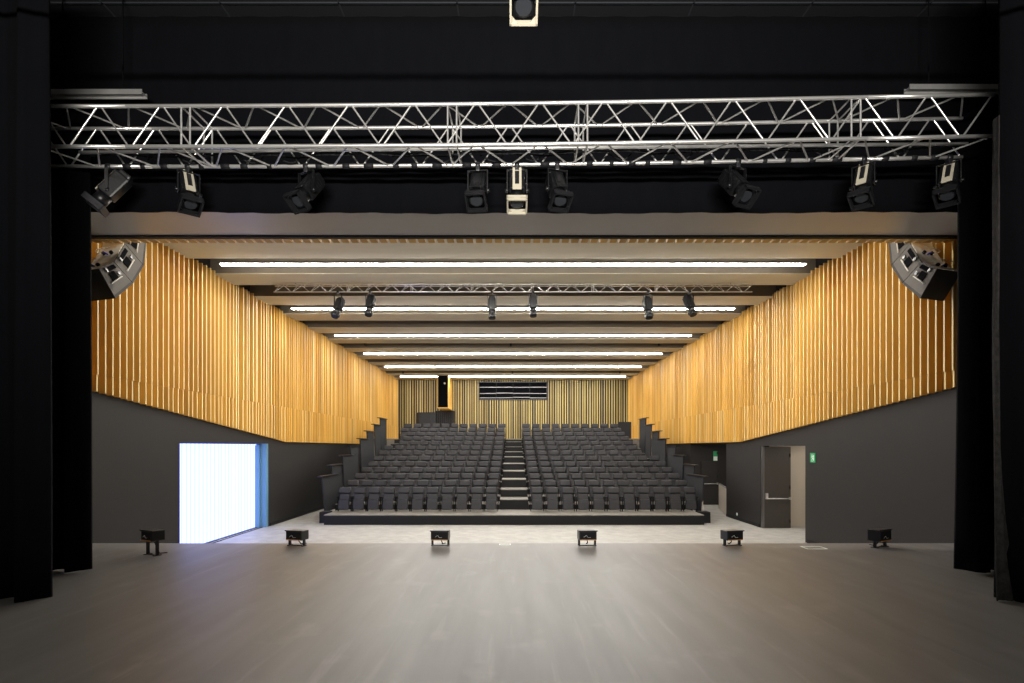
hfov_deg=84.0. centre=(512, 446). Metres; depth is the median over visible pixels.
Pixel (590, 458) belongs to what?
seat
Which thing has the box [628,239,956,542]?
wall
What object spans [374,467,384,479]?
seat
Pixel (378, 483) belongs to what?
seat
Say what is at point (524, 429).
seat
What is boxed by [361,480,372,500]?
seat
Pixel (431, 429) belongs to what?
seat
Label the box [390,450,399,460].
seat
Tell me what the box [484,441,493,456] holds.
seat
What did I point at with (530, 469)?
seat
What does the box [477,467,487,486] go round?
seat
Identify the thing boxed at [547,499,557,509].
seat cushion
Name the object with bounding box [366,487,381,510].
seat
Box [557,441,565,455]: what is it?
seat
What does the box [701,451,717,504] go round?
door
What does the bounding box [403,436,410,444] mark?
seat
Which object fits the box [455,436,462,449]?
seat
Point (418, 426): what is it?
seat
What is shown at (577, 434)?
seat
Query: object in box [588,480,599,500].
seat
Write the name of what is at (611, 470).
seat
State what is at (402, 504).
seat cushion
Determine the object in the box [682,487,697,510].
seat
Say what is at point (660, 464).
seat
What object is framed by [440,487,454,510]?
seat
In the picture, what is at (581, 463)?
seat
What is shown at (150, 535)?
floodlight
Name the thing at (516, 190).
spotlight
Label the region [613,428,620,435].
seat
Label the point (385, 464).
seat
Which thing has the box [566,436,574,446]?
seat
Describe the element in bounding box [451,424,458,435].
seat
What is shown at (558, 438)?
seat
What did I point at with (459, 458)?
seat
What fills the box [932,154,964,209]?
spotlight
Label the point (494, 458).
seat
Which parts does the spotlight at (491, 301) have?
plate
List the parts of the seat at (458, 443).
backrest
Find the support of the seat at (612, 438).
on the platform
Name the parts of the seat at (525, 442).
backrest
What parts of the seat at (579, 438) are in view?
backrest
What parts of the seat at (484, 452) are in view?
backrest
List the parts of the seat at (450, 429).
backrest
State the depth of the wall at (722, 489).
24.41 m
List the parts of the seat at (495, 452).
backrest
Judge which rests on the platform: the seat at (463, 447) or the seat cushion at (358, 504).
the seat at (463, 447)
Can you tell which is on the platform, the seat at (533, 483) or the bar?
the seat at (533, 483)
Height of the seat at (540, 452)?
0.901 m
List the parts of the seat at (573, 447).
backrest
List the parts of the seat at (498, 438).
backrest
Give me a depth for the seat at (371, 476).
23.37 m
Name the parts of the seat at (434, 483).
backrest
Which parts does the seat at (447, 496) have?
backrest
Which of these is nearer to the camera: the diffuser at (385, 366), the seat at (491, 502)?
the seat at (491, 502)
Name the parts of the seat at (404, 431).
backrest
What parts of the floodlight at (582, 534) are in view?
glass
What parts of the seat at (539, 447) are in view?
backrest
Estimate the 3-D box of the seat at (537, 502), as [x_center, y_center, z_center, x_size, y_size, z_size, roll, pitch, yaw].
[0.907,1.986,21.374,0.524,0.901,0.371,0,0,0]
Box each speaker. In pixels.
[91,242,145,300]
[888,242,956,300]
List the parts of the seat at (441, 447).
backrest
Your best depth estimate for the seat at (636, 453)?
27.38 m
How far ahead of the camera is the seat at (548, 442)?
29.37 m
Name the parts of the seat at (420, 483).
backrest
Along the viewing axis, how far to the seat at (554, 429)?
32.38 m
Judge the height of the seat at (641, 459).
0.901 m
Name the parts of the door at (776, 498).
frame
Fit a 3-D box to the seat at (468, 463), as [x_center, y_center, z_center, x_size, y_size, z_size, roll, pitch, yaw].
[-1.867,1.111,25.374,0.524,0.901,0.371,0,0,0]
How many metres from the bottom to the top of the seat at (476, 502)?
0.901 m
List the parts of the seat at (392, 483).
backrest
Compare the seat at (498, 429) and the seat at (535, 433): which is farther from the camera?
the seat at (498, 429)
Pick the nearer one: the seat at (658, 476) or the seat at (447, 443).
the seat at (658, 476)
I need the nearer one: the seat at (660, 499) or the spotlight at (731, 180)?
the spotlight at (731, 180)
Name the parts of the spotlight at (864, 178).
colour frame, plate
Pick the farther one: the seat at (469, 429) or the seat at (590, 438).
the seat at (469, 429)
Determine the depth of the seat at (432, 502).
21.36 m
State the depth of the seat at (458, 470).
24.38 m
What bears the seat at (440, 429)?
on the platform
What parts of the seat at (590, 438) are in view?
backrest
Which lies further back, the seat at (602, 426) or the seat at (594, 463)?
the seat at (602, 426)
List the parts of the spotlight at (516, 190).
plate, colour frame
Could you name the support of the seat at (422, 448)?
on the platform
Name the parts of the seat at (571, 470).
backrest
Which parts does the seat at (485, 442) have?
backrest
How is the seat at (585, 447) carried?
on the platform
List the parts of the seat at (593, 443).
backrest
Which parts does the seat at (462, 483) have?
backrest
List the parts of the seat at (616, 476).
backrest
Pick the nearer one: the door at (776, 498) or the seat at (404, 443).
the door at (776, 498)
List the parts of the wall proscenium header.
edge trim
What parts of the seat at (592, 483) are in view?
backrest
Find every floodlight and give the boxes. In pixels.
[139,529,166,555]
[285,529,308,545]
[430,529,449,545]
[577,529,597,545]
[720,529,743,545]
[867,528,892,547]
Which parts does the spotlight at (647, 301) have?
plate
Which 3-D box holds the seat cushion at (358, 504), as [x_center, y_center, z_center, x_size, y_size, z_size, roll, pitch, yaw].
[-5.774,2.173,21.272,0.400,0.380,0.168,0,0,0]
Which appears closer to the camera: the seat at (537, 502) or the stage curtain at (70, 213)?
the stage curtain at (70, 213)
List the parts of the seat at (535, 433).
backrest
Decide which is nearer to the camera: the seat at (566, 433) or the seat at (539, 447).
the seat at (539, 447)
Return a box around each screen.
[417,412,434,427]
[619,422,630,438]
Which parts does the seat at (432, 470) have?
backrest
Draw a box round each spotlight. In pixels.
[81,163,132,217]
[174,163,204,217]
[282,163,324,214]
[331,291,345,318]
[364,291,375,316]
[464,162,489,212]
[486,291,497,319]
[504,161,529,214]
[509,0,537,25]
[527,291,538,317]
[545,161,573,213]
[642,291,653,319]
[682,291,697,316]
[718,158,762,209]
[847,156,878,211]
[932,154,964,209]
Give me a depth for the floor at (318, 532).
18.31 m
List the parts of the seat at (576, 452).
backrest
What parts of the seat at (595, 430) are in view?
backrest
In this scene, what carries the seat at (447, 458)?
on the platform
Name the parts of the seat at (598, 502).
backrest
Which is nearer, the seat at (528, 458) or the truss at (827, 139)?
the truss at (827, 139)
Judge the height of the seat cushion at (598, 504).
0.380 m
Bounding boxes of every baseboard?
[270,506,323,525]
[726,513,818,542]
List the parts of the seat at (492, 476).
backrest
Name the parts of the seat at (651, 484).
backrest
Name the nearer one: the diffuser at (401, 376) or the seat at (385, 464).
the seat at (385, 464)
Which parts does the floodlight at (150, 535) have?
glass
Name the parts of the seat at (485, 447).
backrest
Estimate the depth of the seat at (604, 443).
29.38 m
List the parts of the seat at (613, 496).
backrest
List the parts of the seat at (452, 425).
backrest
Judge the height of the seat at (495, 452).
0.901 m
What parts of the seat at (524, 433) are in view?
backrest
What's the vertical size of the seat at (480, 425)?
0.901 m
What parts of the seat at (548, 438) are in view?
backrest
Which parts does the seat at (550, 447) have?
backrest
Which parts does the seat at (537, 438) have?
backrest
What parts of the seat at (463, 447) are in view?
backrest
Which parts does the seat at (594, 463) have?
backrest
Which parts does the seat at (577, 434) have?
backrest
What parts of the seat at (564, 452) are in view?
backrest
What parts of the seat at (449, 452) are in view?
backrest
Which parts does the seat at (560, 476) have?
backrest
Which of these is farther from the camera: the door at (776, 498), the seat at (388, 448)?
the seat at (388, 448)
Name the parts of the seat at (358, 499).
backrest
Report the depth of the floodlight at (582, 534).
9.67 m
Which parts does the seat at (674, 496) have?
backrest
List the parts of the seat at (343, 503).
backrest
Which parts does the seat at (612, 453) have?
backrest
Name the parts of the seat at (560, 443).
backrest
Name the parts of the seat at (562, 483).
backrest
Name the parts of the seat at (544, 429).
backrest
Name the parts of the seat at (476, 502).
backrest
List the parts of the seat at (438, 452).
backrest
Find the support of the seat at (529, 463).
on the platform
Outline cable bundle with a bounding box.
[86,142,957,168]
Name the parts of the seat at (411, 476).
backrest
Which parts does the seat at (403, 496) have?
backrest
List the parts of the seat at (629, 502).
backrest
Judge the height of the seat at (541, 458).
0.901 m
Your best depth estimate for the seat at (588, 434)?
31.37 m
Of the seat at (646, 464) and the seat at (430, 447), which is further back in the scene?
the seat at (430, 447)
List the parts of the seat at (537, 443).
backrest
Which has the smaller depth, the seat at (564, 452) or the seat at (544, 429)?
the seat at (564, 452)
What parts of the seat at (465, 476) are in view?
backrest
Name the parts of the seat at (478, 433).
backrest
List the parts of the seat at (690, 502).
backrest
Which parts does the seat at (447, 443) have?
backrest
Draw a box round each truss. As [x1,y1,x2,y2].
[51,92,995,167]
[272,283,753,291]
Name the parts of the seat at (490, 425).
backrest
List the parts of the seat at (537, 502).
backrest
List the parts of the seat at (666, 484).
backrest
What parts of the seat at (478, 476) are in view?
backrest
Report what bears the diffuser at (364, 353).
attached to the ceiling light at (364, 352)
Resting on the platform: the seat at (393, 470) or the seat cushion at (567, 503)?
the seat at (393, 470)
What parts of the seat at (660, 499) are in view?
armrest, backrest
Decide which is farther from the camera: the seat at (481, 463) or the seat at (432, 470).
the seat at (481, 463)
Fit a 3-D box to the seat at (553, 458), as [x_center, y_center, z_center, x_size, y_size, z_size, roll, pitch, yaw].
[1.995,0.879,26.374,0.524,0.901,0.371,0,0,0]
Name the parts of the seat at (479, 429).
backrest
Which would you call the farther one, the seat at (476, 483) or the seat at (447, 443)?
the seat at (447, 443)
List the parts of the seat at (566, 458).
backrest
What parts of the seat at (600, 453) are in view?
backrest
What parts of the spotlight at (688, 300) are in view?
plate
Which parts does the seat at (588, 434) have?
backrest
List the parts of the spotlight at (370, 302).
plate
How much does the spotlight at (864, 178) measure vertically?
0.681 m
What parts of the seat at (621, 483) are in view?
backrest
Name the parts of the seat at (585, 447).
backrest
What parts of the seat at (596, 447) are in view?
backrest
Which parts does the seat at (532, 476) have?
backrest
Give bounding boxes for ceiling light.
[220,261,805,265]
[291,305,734,309]
[334,333,691,335]
[364,352,661,353]
[385,365,640,366]
[400,375,625,376]
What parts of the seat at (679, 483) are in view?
backrest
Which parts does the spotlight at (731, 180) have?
plate, colour frame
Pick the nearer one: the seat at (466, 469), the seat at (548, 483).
the seat at (548, 483)
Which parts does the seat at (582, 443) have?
backrest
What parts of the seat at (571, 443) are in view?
backrest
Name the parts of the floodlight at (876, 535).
glass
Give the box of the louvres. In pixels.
[478,382,547,399]
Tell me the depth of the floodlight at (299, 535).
9.69 m
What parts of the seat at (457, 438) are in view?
backrest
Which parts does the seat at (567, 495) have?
backrest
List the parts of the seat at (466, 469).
backrest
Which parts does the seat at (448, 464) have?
backrest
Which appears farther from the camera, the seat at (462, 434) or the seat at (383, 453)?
the seat at (462, 434)
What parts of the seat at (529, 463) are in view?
backrest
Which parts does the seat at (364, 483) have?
backrest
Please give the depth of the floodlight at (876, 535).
9.55 m
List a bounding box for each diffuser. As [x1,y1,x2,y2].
[220,263,805,265]
[291,308,734,309]
[335,335,690,335]
[364,353,661,353]
[385,366,640,366]
[401,376,624,376]
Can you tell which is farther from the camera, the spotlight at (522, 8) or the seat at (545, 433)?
the seat at (545, 433)
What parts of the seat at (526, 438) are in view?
backrest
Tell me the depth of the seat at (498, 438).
30.37 m
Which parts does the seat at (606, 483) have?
backrest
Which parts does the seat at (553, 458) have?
backrest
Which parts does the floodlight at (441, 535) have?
glass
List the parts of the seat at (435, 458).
backrest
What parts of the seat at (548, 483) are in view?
backrest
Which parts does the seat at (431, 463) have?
backrest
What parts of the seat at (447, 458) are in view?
backrest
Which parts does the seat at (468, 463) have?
backrest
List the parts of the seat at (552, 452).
backrest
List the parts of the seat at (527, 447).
backrest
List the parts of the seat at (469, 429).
backrest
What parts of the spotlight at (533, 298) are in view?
plate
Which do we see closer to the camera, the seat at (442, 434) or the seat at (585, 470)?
the seat at (585, 470)
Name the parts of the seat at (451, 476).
backrest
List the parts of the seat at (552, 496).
backrest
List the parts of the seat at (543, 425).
backrest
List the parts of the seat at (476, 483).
backrest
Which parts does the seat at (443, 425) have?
backrest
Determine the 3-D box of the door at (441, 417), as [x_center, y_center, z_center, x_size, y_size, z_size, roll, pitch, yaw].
[-5.110,-1.545,41.862,1.380,2.150,0.074,0,0,0]
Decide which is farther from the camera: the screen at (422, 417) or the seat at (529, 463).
the screen at (422, 417)
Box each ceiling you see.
[50,0,997,16]
[160,239,865,379]
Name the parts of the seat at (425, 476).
backrest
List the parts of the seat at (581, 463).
backrest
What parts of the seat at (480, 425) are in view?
backrest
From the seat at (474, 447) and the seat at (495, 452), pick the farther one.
the seat at (474, 447)
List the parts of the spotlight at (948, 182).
colour frame, plate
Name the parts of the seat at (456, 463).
backrest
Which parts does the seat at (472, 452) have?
backrest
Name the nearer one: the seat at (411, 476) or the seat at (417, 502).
the seat at (417, 502)
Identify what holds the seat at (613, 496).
on the platform
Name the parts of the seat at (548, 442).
backrest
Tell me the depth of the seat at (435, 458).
26.38 m
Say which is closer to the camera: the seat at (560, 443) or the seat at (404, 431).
the seat at (560, 443)
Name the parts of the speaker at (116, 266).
plate, plate, plate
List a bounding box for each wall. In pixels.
[91,241,397,542]
[398,380,627,438]
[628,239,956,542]
[697,444,725,504]
[719,483,725,514]
[769,446,804,526]
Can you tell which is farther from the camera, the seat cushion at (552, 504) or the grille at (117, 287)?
the seat cushion at (552, 504)
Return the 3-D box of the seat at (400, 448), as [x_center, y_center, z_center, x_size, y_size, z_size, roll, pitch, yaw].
[-5.687,0.400,28.374,0.524,0.901,0.371,0,0,0]
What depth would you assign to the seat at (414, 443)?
29.37 m
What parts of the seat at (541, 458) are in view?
backrest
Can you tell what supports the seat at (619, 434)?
on the platform
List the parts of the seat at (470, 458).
backrest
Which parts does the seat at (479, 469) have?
backrest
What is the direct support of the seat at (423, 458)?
on the platform
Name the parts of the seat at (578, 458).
backrest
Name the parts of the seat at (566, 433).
backrest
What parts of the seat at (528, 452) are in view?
backrest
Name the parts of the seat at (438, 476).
backrest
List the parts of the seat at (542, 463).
backrest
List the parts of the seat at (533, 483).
backrest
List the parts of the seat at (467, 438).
backrest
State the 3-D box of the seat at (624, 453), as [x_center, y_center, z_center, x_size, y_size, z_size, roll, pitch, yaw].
[5.433,0.642,27.374,0.524,0.901,0.371,0,0,0]
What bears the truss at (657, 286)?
hanging from the ceiling at (260, 279)
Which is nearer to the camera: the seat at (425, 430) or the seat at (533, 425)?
the seat at (425, 430)
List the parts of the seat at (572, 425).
backrest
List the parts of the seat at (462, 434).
backrest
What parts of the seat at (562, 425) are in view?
backrest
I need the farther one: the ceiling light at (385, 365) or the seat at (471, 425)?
the ceiling light at (385, 365)
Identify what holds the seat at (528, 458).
on the platform
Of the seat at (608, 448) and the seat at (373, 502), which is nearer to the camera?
the seat at (373, 502)
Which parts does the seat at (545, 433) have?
backrest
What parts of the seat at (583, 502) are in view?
backrest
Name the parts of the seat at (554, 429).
backrest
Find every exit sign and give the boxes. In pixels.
[713,451,717,460]
[810,453,815,462]
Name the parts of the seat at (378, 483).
backrest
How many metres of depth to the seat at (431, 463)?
25.38 m
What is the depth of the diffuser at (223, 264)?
15.15 m
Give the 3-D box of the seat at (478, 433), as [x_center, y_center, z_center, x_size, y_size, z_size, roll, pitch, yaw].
[-1.792,-0.357,31.374,0.524,0.901,0.371,0,0,0]
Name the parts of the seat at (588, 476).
backrest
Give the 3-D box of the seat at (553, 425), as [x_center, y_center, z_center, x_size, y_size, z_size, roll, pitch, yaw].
[2.482,-0.888,33.374,0.524,0.901,0.371,0,0,0]
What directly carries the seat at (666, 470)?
on the platform
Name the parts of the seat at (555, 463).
backrest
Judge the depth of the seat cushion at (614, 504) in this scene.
21.21 m
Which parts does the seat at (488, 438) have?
backrest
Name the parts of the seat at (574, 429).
backrest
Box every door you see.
[435,411,452,427]
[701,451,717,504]
[761,446,791,527]
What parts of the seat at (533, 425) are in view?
backrest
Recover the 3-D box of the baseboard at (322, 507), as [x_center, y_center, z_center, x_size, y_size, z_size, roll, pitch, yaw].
[-8.540,2.740,25.995,0.020,0.120,32.010,0,0,0]
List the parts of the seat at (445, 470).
backrest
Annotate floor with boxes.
[0,543,1023,682]
[206,505,805,542]
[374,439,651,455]
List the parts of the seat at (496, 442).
backrest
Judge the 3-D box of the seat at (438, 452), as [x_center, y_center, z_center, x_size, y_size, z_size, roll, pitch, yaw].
[-3.495,0.642,27.374,0.524,0.901,0.371,0,0,0]
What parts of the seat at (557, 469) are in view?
backrest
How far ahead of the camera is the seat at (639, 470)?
24.38 m
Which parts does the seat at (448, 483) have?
backrest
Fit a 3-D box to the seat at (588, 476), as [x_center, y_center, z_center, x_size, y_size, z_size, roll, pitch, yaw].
[3.183,1.559,23.374,0.524,0.901,0.371,0,0,0]
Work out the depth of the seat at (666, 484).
22.37 m
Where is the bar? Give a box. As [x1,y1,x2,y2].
[78,142,968,153]
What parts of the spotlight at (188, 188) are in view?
plate, colour frame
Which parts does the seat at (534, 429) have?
backrest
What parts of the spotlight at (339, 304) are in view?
plate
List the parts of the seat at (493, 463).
backrest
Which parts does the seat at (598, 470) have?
backrest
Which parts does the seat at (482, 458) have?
backrest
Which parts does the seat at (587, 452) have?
backrest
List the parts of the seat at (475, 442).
backrest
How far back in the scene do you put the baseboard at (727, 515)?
20.69 m
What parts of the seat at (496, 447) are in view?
backrest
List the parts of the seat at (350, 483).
backrest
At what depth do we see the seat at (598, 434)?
31.37 m
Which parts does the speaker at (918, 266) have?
plate, plate, plate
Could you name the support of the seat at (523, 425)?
on the platform
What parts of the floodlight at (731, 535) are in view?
glass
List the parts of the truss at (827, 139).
joint frame, joint frame, joint frame, joint frame, joint frame, joint frame, joint frame, joint frame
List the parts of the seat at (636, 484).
backrest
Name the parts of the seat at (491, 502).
backrest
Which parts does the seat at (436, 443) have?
backrest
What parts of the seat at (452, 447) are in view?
backrest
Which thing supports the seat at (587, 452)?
on the platform
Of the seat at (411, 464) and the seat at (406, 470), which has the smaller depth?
the seat at (406, 470)
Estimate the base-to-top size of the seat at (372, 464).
0.901 m
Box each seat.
[337,487,352,510]
[347,480,358,500]
[351,487,366,510]
[355,473,365,486]
[361,467,371,479]
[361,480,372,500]
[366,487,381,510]
[368,461,377,472]
[368,473,378,486]
[373,456,382,466]
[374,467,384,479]
[375,480,386,500]
[379,450,387,460]
[380,461,389,472]
[381,473,391,486]
[381,487,396,510]
[384,445,392,455]
[385,456,394,466]
[387,467,397,479]
[389,480,400,500]
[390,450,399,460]
[392,461,401,472]
[395,445,403,455]
[395,473,405,486]
[396,487,410,510]
[397,456,406,466]
[399,441,407,449]
[400,428,407,440]
[400,467,409,479]
[402,450,410,460]
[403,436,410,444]
[403,480,414,500]
[404,424,411,431]
[405,461,414,472]
[406,445,414,455]
[407,432,414,440]
[408,473,418,493]
[409,456,418,466]
[410,428,417,435]
[410,441,417,449]
[410,487,425,510]
[413,436,421,445]
[413,450,421,460]
[413,467,422,479]
[414,424,420,431]
[417,432,424,440]
[417,445,425,455]
[417,461,426,472]
[417,480,427,500]
[420,428,427,435]
[420,441,428,450]
[421,456,429,466]
[422,473,431,493]
[423,424,429,431]
[424,436,431,445]
[424,450,433,460]
[425,487,439,510]
[426,467,435,486]
[427,432,434,440]
[428,445,436,455]
[429,461,438,479]
[430,428,436,435]
[431,441,439,455]
[431,480,442,500]
[432,424,439,431]
[433,456,442,472]
[434,436,441,445]
[435,473,445,493]
[436,450,444,466]
[437,432,444,440]
[438,467,448,486]
[439,428,446,440]
[439,445,447,460]
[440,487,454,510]
[442,424,448,435]
[442,441,449,455]
[442,461,451,479]
[444,436,452,445]
[445,456,454,472]
[445,480,456,500]
[447,432,454,440]
[447,450,456,466]
[448,473,459,493]
[449,428,456,440]
[450,445,458,460]
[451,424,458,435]
[451,467,461,486]
[452,441,460,455]
[454,461,464,479]
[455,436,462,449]
[455,487,468,510]
[456,456,466,472]
[457,432,464,444]
[459,428,466,440]
[459,450,468,466]
[459,480,470,500]
[460,424,467,433]
[461,445,469,460]
[462,473,472,492]
[463,441,471,455]
[464,467,474,486]
[465,436,473,449]
[466,461,476,479]
[467,432,474,442]
[468,428,476,440]
[468,456,478,471]
[469,487,483,510]
[470,424,477,435]
[470,450,478,466]
[472,445,481,460]
[473,480,484,500]
[474,441,482,455]
[475,436,482,446]
[475,473,486,493]
[477,432,484,445]
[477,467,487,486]
[478,428,485,440]
[479,424,486,436]
[479,456,490,473]
[479,461,489,474]
[482,445,492,461]
[482,450,490,467]
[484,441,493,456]
[484,487,497,510]
[485,436,493,451]
[486,480,498,500]
[487,432,494,446]
[488,428,494,441]
[488,473,499,494]
[489,424,496,436]
[490,467,500,487]
[491,456,501,473]
[491,461,501,480]
[493,445,503,462]
[493,450,502,468]
[495,441,502,456]
[496,436,504,452]
[497,428,505,443]
[497,432,503,444]
[522,424,529,427]
[522,432,530,438]
[523,428,529,441]
[524,436,531,451]
[524,441,532,454]
[524,445,534,463]
[525,456,536,473]
[526,450,534,467]
[526,461,536,480]
[527,467,537,487]
[528,473,540,494]
[529,480,540,502]
[530,487,543,510]
[531,424,538,435]
[532,428,539,441]
[533,432,541,446]
[534,436,542,451]
[535,441,543,456]
[536,445,544,461]
[538,450,546,462]
[538,456,547,473]
[539,461,549,479]
[540,467,551,486]
[541,424,548,435]
[542,428,550,440]
[542,473,553,494]
[543,432,551,446]
[544,480,555,500]
[545,436,552,450]
[545,487,559,509]
[546,441,554,456]
[547,445,556,461]
[550,450,558,467]
[550,456,560,473]
[551,424,558,433]
[552,428,560,440]
[552,461,562,479]
[553,432,561,445]
[554,467,564,486]
[555,436,563,446]
[556,473,567,493]
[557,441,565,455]
[558,480,569,502]
[559,445,567,460]
[560,487,574,510]
[561,424,568,435]
[561,450,570,466]
[562,428,570,437]
[563,456,572,472]
[564,432,572,442]
[565,461,575,479]
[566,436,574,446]
[567,467,578,486]
[568,441,576,455]
[570,445,579,460]
[570,473,581,493]
[571,424,578,435]
[573,428,580,440]
[573,450,582,466]
[573,480,584,502]
[575,432,582,444]
[575,456,584,468]
[576,487,589,510]
[577,436,585,449]
[578,461,588,479]
[580,441,587,455]
[581,424,587,435]
[581,467,591,486]
[582,445,590,460]
[583,428,590,436]
[584,473,595,493]
[585,432,593,444]
[585,450,593,466]
[588,436,595,449]
[588,456,597,466]
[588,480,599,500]
[591,424,597,432]
[591,441,599,455]
[591,461,600,479]
[591,487,605,510]
[593,428,600,440]
[594,445,602,460]
[595,467,604,486]
[596,432,603,440]
[597,450,605,466]
[599,436,606,445]
[599,473,609,493]
[600,424,607,431]
[600,456,609,466]
[602,441,610,450]
[602,480,613,500]
[603,428,610,435]
[604,461,613,472]
[605,445,613,455]
[606,432,613,440]
[606,487,620,510]
[608,467,618,486]
[609,450,617,466]
[610,424,617,431]
[610,436,617,445]
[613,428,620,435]
[613,441,621,450]
[613,456,622,466]
[613,473,623,493]
[617,432,624,440]
[617,445,625,455]
[617,461,626,472]
[617,480,628,500]
[620,436,628,444]
[621,450,629,460]
[621,487,636,510]
[622,467,631,479]
[624,441,632,449]
[625,456,634,466]
[627,473,637,486]
[628,445,636,455]
[630,461,639,472]
[632,480,642,500]
[633,450,641,460]
[635,467,645,479]
[636,487,651,510]
[638,456,646,466]
[641,473,651,486]
[643,461,652,472]
[647,480,657,500]
[648,467,658,479]
[650,456,659,466]
[651,487,666,510]
[654,473,665,486]
[656,461,665,472]
[661,480,672,500]
[662,467,671,479]
[667,487,682,510]
[668,473,679,486]
[676,480,686,500]
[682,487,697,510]
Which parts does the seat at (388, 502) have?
backrest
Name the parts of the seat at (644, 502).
backrest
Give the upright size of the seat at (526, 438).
0.901 m
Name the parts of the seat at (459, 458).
backrest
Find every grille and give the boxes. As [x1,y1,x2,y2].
[92,282,132,300]
[131,264,142,282]
[142,243,145,264]
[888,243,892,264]
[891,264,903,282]
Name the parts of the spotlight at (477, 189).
colour frame, plate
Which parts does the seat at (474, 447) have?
backrest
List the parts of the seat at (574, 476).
backrest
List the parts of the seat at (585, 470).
backrest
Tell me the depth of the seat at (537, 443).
29.37 m
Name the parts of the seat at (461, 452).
backrest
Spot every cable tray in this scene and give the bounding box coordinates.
[51,0,146,98]
[904,0,997,94]
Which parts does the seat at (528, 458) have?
backrest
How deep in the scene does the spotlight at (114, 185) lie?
7.49 m
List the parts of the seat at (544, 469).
backrest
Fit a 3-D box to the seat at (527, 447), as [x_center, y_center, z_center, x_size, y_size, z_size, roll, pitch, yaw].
[0.820,0.400,28.374,0.524,0.901,0.371,0,0,0]
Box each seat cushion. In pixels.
[338,499,349,509]
[353,499,363,509]
[368,499,378,509]
[383,499,393,509]
[397,499,407,509]
[412,499,422,509]
[427,499,437,509]
[442,499,451,509]
[456,499,466,509]
[471,499,481,509]
[486,499,496,509]
[532,499,542,509]
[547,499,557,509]
[563,499,572,509]
[578,499,588,509]
[593,499,603,509]
[609,499,619,509]
[619,492,623,500]
[624,499,634,509]
[639,499,649,509]
[655,499,665,509]
[670,499,680,509]
[679,492,684,500]
[685,499,696,509]
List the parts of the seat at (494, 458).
backrest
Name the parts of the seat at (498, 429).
backrest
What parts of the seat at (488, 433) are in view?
backrest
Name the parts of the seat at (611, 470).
backrest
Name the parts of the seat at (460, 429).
backrest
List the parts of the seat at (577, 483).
backrest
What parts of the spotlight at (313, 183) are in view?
colour frame, plate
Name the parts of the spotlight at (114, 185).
colour frame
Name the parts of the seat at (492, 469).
backrest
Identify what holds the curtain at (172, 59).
hanging from the ceiling at (71, 8)
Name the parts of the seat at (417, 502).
backrest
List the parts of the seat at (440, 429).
backrest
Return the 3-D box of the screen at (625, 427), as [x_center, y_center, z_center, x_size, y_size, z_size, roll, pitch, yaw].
[6.675,-0.970,33.925,0.750,1.000,0.050,0,0,0]
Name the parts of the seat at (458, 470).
backrest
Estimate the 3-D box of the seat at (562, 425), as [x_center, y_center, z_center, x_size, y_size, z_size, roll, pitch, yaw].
[3.058,-0.888,33.374,0.524,0.901,0.371,0,0,0]
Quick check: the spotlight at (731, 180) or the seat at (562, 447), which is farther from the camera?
the seat at (562, 447)
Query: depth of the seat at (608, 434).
31.37 m
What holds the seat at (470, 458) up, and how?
on the platform
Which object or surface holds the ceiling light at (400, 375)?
hanging from the ceiling at (260, 279)
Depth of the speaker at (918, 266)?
10.84 m
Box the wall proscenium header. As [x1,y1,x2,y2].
[91,212,956,242]
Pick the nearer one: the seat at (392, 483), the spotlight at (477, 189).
the spotlight at (477, 189)
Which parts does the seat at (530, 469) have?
backrest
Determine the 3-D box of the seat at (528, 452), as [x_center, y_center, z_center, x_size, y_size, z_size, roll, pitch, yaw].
[0.833,0.642,27.374,0.524,0.901,0.371,0,0,0]
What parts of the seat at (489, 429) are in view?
backrest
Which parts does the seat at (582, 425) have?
backrest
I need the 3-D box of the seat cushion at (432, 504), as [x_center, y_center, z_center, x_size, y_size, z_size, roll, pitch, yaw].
[-3.019,2.173,21.272,0.400,0.380,0.168,0,0,0]
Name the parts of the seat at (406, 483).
backrest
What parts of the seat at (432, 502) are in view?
backrest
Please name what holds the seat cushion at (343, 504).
on the seat at (343, 503)
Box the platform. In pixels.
[317,417,709,524]
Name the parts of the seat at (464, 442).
backrest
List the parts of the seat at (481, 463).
backrest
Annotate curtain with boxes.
[0,0,52,602]
[50,16,997,213]
[51,112,91,572]
[953,110,997,572]
[992,0,1023,601]
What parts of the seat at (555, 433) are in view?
backrest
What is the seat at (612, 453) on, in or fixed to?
on the platform
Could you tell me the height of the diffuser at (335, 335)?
0.022 m
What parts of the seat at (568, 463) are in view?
backrest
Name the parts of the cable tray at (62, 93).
hanger rod, hanger rod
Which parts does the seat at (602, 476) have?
backrest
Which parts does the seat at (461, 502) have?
backrest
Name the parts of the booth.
dark glass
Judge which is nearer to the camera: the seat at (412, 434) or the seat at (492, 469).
the seat at (492, 469)
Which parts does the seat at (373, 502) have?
backrest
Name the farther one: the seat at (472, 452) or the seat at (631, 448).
the seat at (631, 448)
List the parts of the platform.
guard panel, guard panel, guard panel, guard panel, guard panel, guard panel, guard panel, guard panel, guard panel, guard panel, guard panel, guard panel, guard panel, guard panel, guard panel, guard panel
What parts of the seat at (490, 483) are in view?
backrest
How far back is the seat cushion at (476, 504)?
21.21 m
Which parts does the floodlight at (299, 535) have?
glass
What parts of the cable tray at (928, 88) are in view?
hanger rod, hanger rod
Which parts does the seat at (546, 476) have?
backrest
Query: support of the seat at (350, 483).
on the platform
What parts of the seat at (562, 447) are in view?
backrest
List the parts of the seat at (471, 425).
backrest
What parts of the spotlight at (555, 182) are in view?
plate, colour frame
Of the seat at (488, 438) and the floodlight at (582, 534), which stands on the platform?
the seat at (488, 438)

